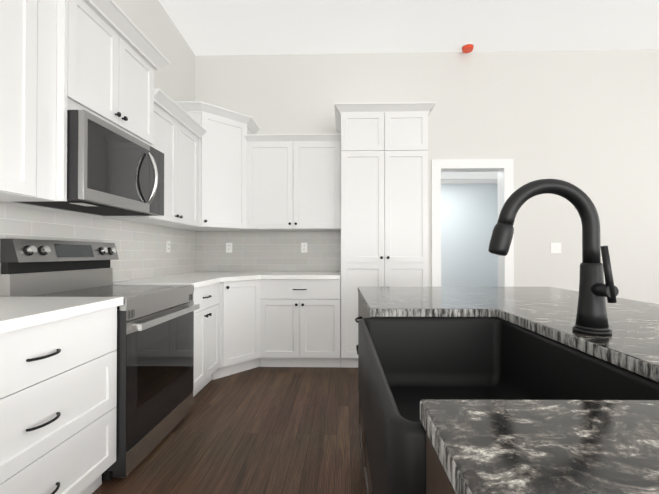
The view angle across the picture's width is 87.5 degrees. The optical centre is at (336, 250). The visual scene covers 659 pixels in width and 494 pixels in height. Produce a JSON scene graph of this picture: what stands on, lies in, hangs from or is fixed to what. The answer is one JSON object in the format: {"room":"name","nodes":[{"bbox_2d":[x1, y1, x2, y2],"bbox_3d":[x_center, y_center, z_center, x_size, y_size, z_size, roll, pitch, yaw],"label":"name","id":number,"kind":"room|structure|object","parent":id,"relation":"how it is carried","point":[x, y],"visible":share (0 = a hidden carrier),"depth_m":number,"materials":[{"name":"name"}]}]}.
{"room":"kitchen","nodes":[
{"label":"kitchen","id":0,"kind":"room"},
{"bbox_2d":[0,0,195,278],"bbox_3d":[-1.829,-1.056,0.165,0.140,4.400,8.060,0,0,1],"label":"wall","id":1,"kind":"structure","parent":0,"point":[177,79],"depth_m":3.38,"materials":[{"name":"white paint"}]},
{"bbox_2d":[0,0,56,200],"bbox_3d":[-1.522,-0.830,1.295,0.417,1.165,0.818,0,0,1],"label":"upper cabinet","id":2,"kind":"object","parent":1,"relation":"attached to","point":[28,37],"visible":1,"depth_m":1.55,"materials":[{"name":"white wood"}]},
{"bbox_2d":[0,0,169,201],"bbox_3d":[-1.482,-0.823,2.137,0.457,1.165,0.864,0,0,1],"label":"upper cabinet","id":3,"kind":"object","parent":1,"relation":"attached to","point":[110,57],"visible":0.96,"depth_m":1.97,"materials":[{"name":"white wood"}]},
{"bbox_2d":[15,110,163,215],"bbox_3d":[-1.448,-0.475,2.112,0.527,0.456,0.768,0,0,1],"label":"over-the-range microwave","id":4,"kind":"object","parent":3,"relation":"attached to","point":[112,170],"visible":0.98,"depth_m":1.94,"materials":[{"name":"silver metal"}]},
{"bbox_2d":[0,203,194,281],"bbox_3d":[-1.700,0.000,2.460,0.008,0.472,3.150,0,0,1],"label":"backsplash","id":5,"kind":"structure","parent":1,"relation":"attached to","point":[141,250],"depth_m":2.68,"materials":[{"name":"tile"}]},
{"bbox_2d":[166,241,169,251],"bbox_3d":[-1.670,-0.036,3.414,0.008,0.115,0.072,0,0,1],"label":"electrical outlet","id":6,"kind":"object","parent":5,"relation":"attached to","point":[167,246],"visible":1,"depth_m":3.40,"materials":[{"name":"white plastic"}]},
{"bbox_2d":[103,89,178,224],"bbox_3d":[-1.531,-0.706,2.722,0.333,0.940,0.428,0,0,1],"label":"upper cabinet","id":7,"kind":"object","parent":1,"relation":"attached to","point":[166,118],"depth_m":2.79,"materials":[{"name":"white wood"}]},
{"bbox_2d":[157,113,198,228],"bbox_3d":[-1.521,-0.703,3.150,0.333,0.940,0.428,0,0,1],"label":"upper cabinet","id":8,"kind":"object","parent":1,"relation":"attached to","point":[188,131],"depth_m":3.16,"materials":[{"name":"white wood"}]},
{"bbox_2d":[171,101,254,230],"bbox_3d":[-1.325,-0.829,3.701,0.698,1.200,0.678,0,0,1],"label":"upper cabinet","id":9,"kind":"object","parent":1,"relation":"attached to","point":[190,109],"depth_m":3.36,"materials":[{"name":"white wood"}]},
{"bbox_2d":[92,366,364,493],"bbox_3d":[1.772,1.202,1.194,7.290,0.100,10.320,0,0,1],"label":"floor","id":10,"kind":"structure","parent":0,"point":[275,430],"depth_m":2.09,"materials":[{"name":"brown wood"}]},
{"bbox_2d":[0,307,116,493],"bbox_3d":[-1.395,0.711,1.290,0.670,0.884,0.838,0,0,1],"label":"base cabinet","id":11,"kind":"object","parent":10,"relation":"on","point":[58,394],"visible":0.98,"depth_m":1.36,"materials":[{"name":"white wood"}]},
{"bbox_2d":[0,297,122,333],"bbox_3d":[-1.399,0.248,1.295,0.663,0.040,0.840,0,0,1],"label":"countertop","id":12,"kind":"structure","parent":11,"relation":"on","point":[16,313],"depth_m":1.40,"materials":[{"name":"white stone"}]},
{"bbox_2d":[0,239,199,479],"bbox_3d":[-1.333,0.551,2.101,0.701,1.215,0.768,0,0,1],"label":"range","id":13,"kind":"object","parent":10,"relation":"on","point":[155,354],"visible":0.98,"depth_m":1.95,"materials":[{"name":"silver metal"}]},
{"bbox_2d":[193,282,220,396],"bbox_3d":[-1.379,0.722,2.802,0.633,0.884,0.618,0,0,1],"label":"base cabinet","id":14,"kind":"object","parent":10,"relation":"on","point":[207,319],"depth_m":2.82,"materials":[{"name":"white wood"}]},
{"bbox_2d":[113,272,340,287],"bbox_3d":[-0.826,0.263,3.251,1.718,0.040,1.538,0,0,1],"label":"countertop","id":15,"kind":"structure","parent":14,"relation":"on","point":[198,279],"depth_m":3.23,"materials":[{"name":"white stone"}]},
{"bbox_2d":[221,279,260,377],"bbox_3d":[-0.891,0.727,3.246,0.275,0.881,0.313,0,0,1],"label":"base cabinet","id":16,"kind":"object","parent":10,"relation":"on","point":[241,326],"depth_m":3.24,"materials":[{"name":"white wood"}]},
{"bbox_2d":[261,279,340,366],"bbox_3d":[-0.356,0.729,3.689,0.800,0.884,0.633,0,0,1],"label":"base cabinet","id":17,"kind":"object","parent":10,"relation":"on","point":[301,318],"depth_m":3.38,"materials":[{"name":"white wood"}]},
{"bbox_2d":[367,454,372,493],"bbox_3d":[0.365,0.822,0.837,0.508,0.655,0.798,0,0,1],"label":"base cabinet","id":18,"kind":"object","parent":10,"relation":"on","point":[369,485],"depth_m":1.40,"materials":[{"name":"brown wood"}]},
{"bbox_2d":[334,102,435,367],"bbox_3d":[0.474,-0.129,3.655,0.983,2.600,0.677,0,0,1],"label":"pantry cabinet","id":19,"kind":"object","parent":10,"relation":"on","point":[384,194],"visible":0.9,"depth_m":3.37,"materials":[{"name":"white wood"}]},
{"bbox_2d":[355,293,497,493],"bbox_3d":[0.675,0.698,1.616,1.118,0.914,0.788,0,0,1],"label":"base cabinet","id":20,"kind":"object","parent":10,"relation":"on","point":[362,311],"depth_m":1.58,"materials":[{"name":"brown wood"}]},
{"bbox_2d":[426,433,455,493],"bbox_3d":[0.665,0.686,0.076,1.117,0.914,0.745,0,0,1],"label":"base cabinet","id":21,"kind":"object","parent":10,"relation":"on","point":[438,481],"depth_m":0.40,"materials":[{"name":"brown wood"}]},
{"bbox_2d":[358,287,658,493],"bbox_3d":[0.679,0.219,0.861,1.166,0.030,2.348,0,0,1],"label":"countertop","id":22,"kind":"structure","parent":21,"relation":"on","point":[546,446],"depth_m":0.41,"materials":[{"name":"stone"}]},
{"bbox_2d":[358,318,658,493],"bbox_3d":[0.333,0.358,0.841,0.532,0.246,0.789,0,0,1],"label":"farmhouse sink","id":23,"kind":"object","parent":22,"relation":"in","point":[406,366],"visible":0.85,"depth_m":1.02,"materials":[{"name":"black"}]},
{"bbox_2d":[488,179,618,335],"bbox_3d":[0.530,0.012,0.849,0.295,0.384,0.111,0,0,1],"label":"kitchen faucet","id":24,"kind":"object","parent":22,"relation":"on","point":[591,314],"visible":1,"depth_m":0.85,"materials":[{"name":"black metal"}]},
{"bbox_2d":[158,0,658,55],"bbox_3d":[1.745,-2.668,0.094,7.290,0.704,8.060,0,0,1],"label":"ceiling","id":25,"kind":"structure","parent":0,"point":[242,27],"depth_m":3.57,"materials":[{"name":"grey paint"}]},
{"bbox_2d":[461,43,473,52],"bbox_3d":[1.478,-2.280,3.889,0.136,0.045,0.136,0,0,1],"label":"smoke detector","id":26,"kind":"object","parent":25,"relation":"attached to","point":[467,47],"visible":1,"depth_m":3.86,"materials":[{"name":"red plastic"}]},
{"bbox_2d":[196,50,658,303],"bbox_3d":[1.837,-1.026,4.041,6.990,4.400,0.140,0,0,1],"label":"wall","id":27,"kind":"structure","parent":0,"point":[587,122],"depth_m":3.96,"materials":[{"name":"white paint"}]},
{"bbox_2d":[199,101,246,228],"bbox_3d":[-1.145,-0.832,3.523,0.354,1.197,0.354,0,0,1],"label":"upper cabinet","id":28,"kind":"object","parent":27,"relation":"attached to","point":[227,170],"depth_m":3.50,"materials":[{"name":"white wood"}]},
{"bbox_2d":[195,231,340,271],"bbox_3d":[-0.808,0.012,4.019,1.719,0.472,0.008,0,0,1],"label":"backsplash","id":29,"kind":"structure","parent":27,"relation":"attached to","point":[266,251],"depth_m":4.01,"materials":[{"name":"tile"}]},
{"bbox_2d":[226,243,231,252],"bbox_3d":[-1.259,-0.031,4.021,0.072,0.115,0.008,0,0,1],"label":"electrical outlet","id":30,"kind":"object","parent":29,"relation":"attached to","point":[228,247],"visible":1,"depth_m":4.02,"materials":[{"name":"white plastic"}]},
{"bbox_2d":[301,243,306,252],"bbox_3d":[-0.379,-0.031,4.001,0.072,0.115,0.008,0,0,1],"label":"electrical outlet","id":31,"kind":"object","parent":29,"relation":"attached to","point":[303,247],"visible":1,"depth_m":4.00,"materials":[{"name":"white plastic"}]},
{"bbox_2d":[247,133,340,230],"bbox_3d":[-0.462,-0.728,3.843,1.018,1.000,0.353,0,0,1],"label":"upper cabinet","id":32,"kind":"object","parent":27,"relation":"attached to","point":[294,180],"depth_m":3.67,"materials":[{"name":"white wood"}]},
{"bbox_2d":[431,159,513,286],"bbox_3d":[1.562,0.064,4.038,0.930,2.220,0.180,0,0,1],"label":"door frame","id":33,"kind":"structure","parent":27,"relation":"attached to","point":[503,168],"depth_m":3.96,"materials":[{"name":"white wood"}]},
{"bbox_2d":[550,243,560,252],"bbox_3d":[2.510,-0.027,3.943,0.118,0.118,0.008,0,0,1],"label":"switch plate","id":34,"kind":"object","parent":27,"relation":"attached to","point":[555,247],"visible":1,"depth_m":3.94,"materials":[{"name":"white plastic"}]},
{"bbox_2d":[441,172,497,286],"bbox_3d":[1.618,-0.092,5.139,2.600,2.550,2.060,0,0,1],"label":"doorway","id":35,"kind":"structure","parent":0,"point":[469,210],"depth_m":6.05,"materials":[{"name":"white paint"}]}
]}

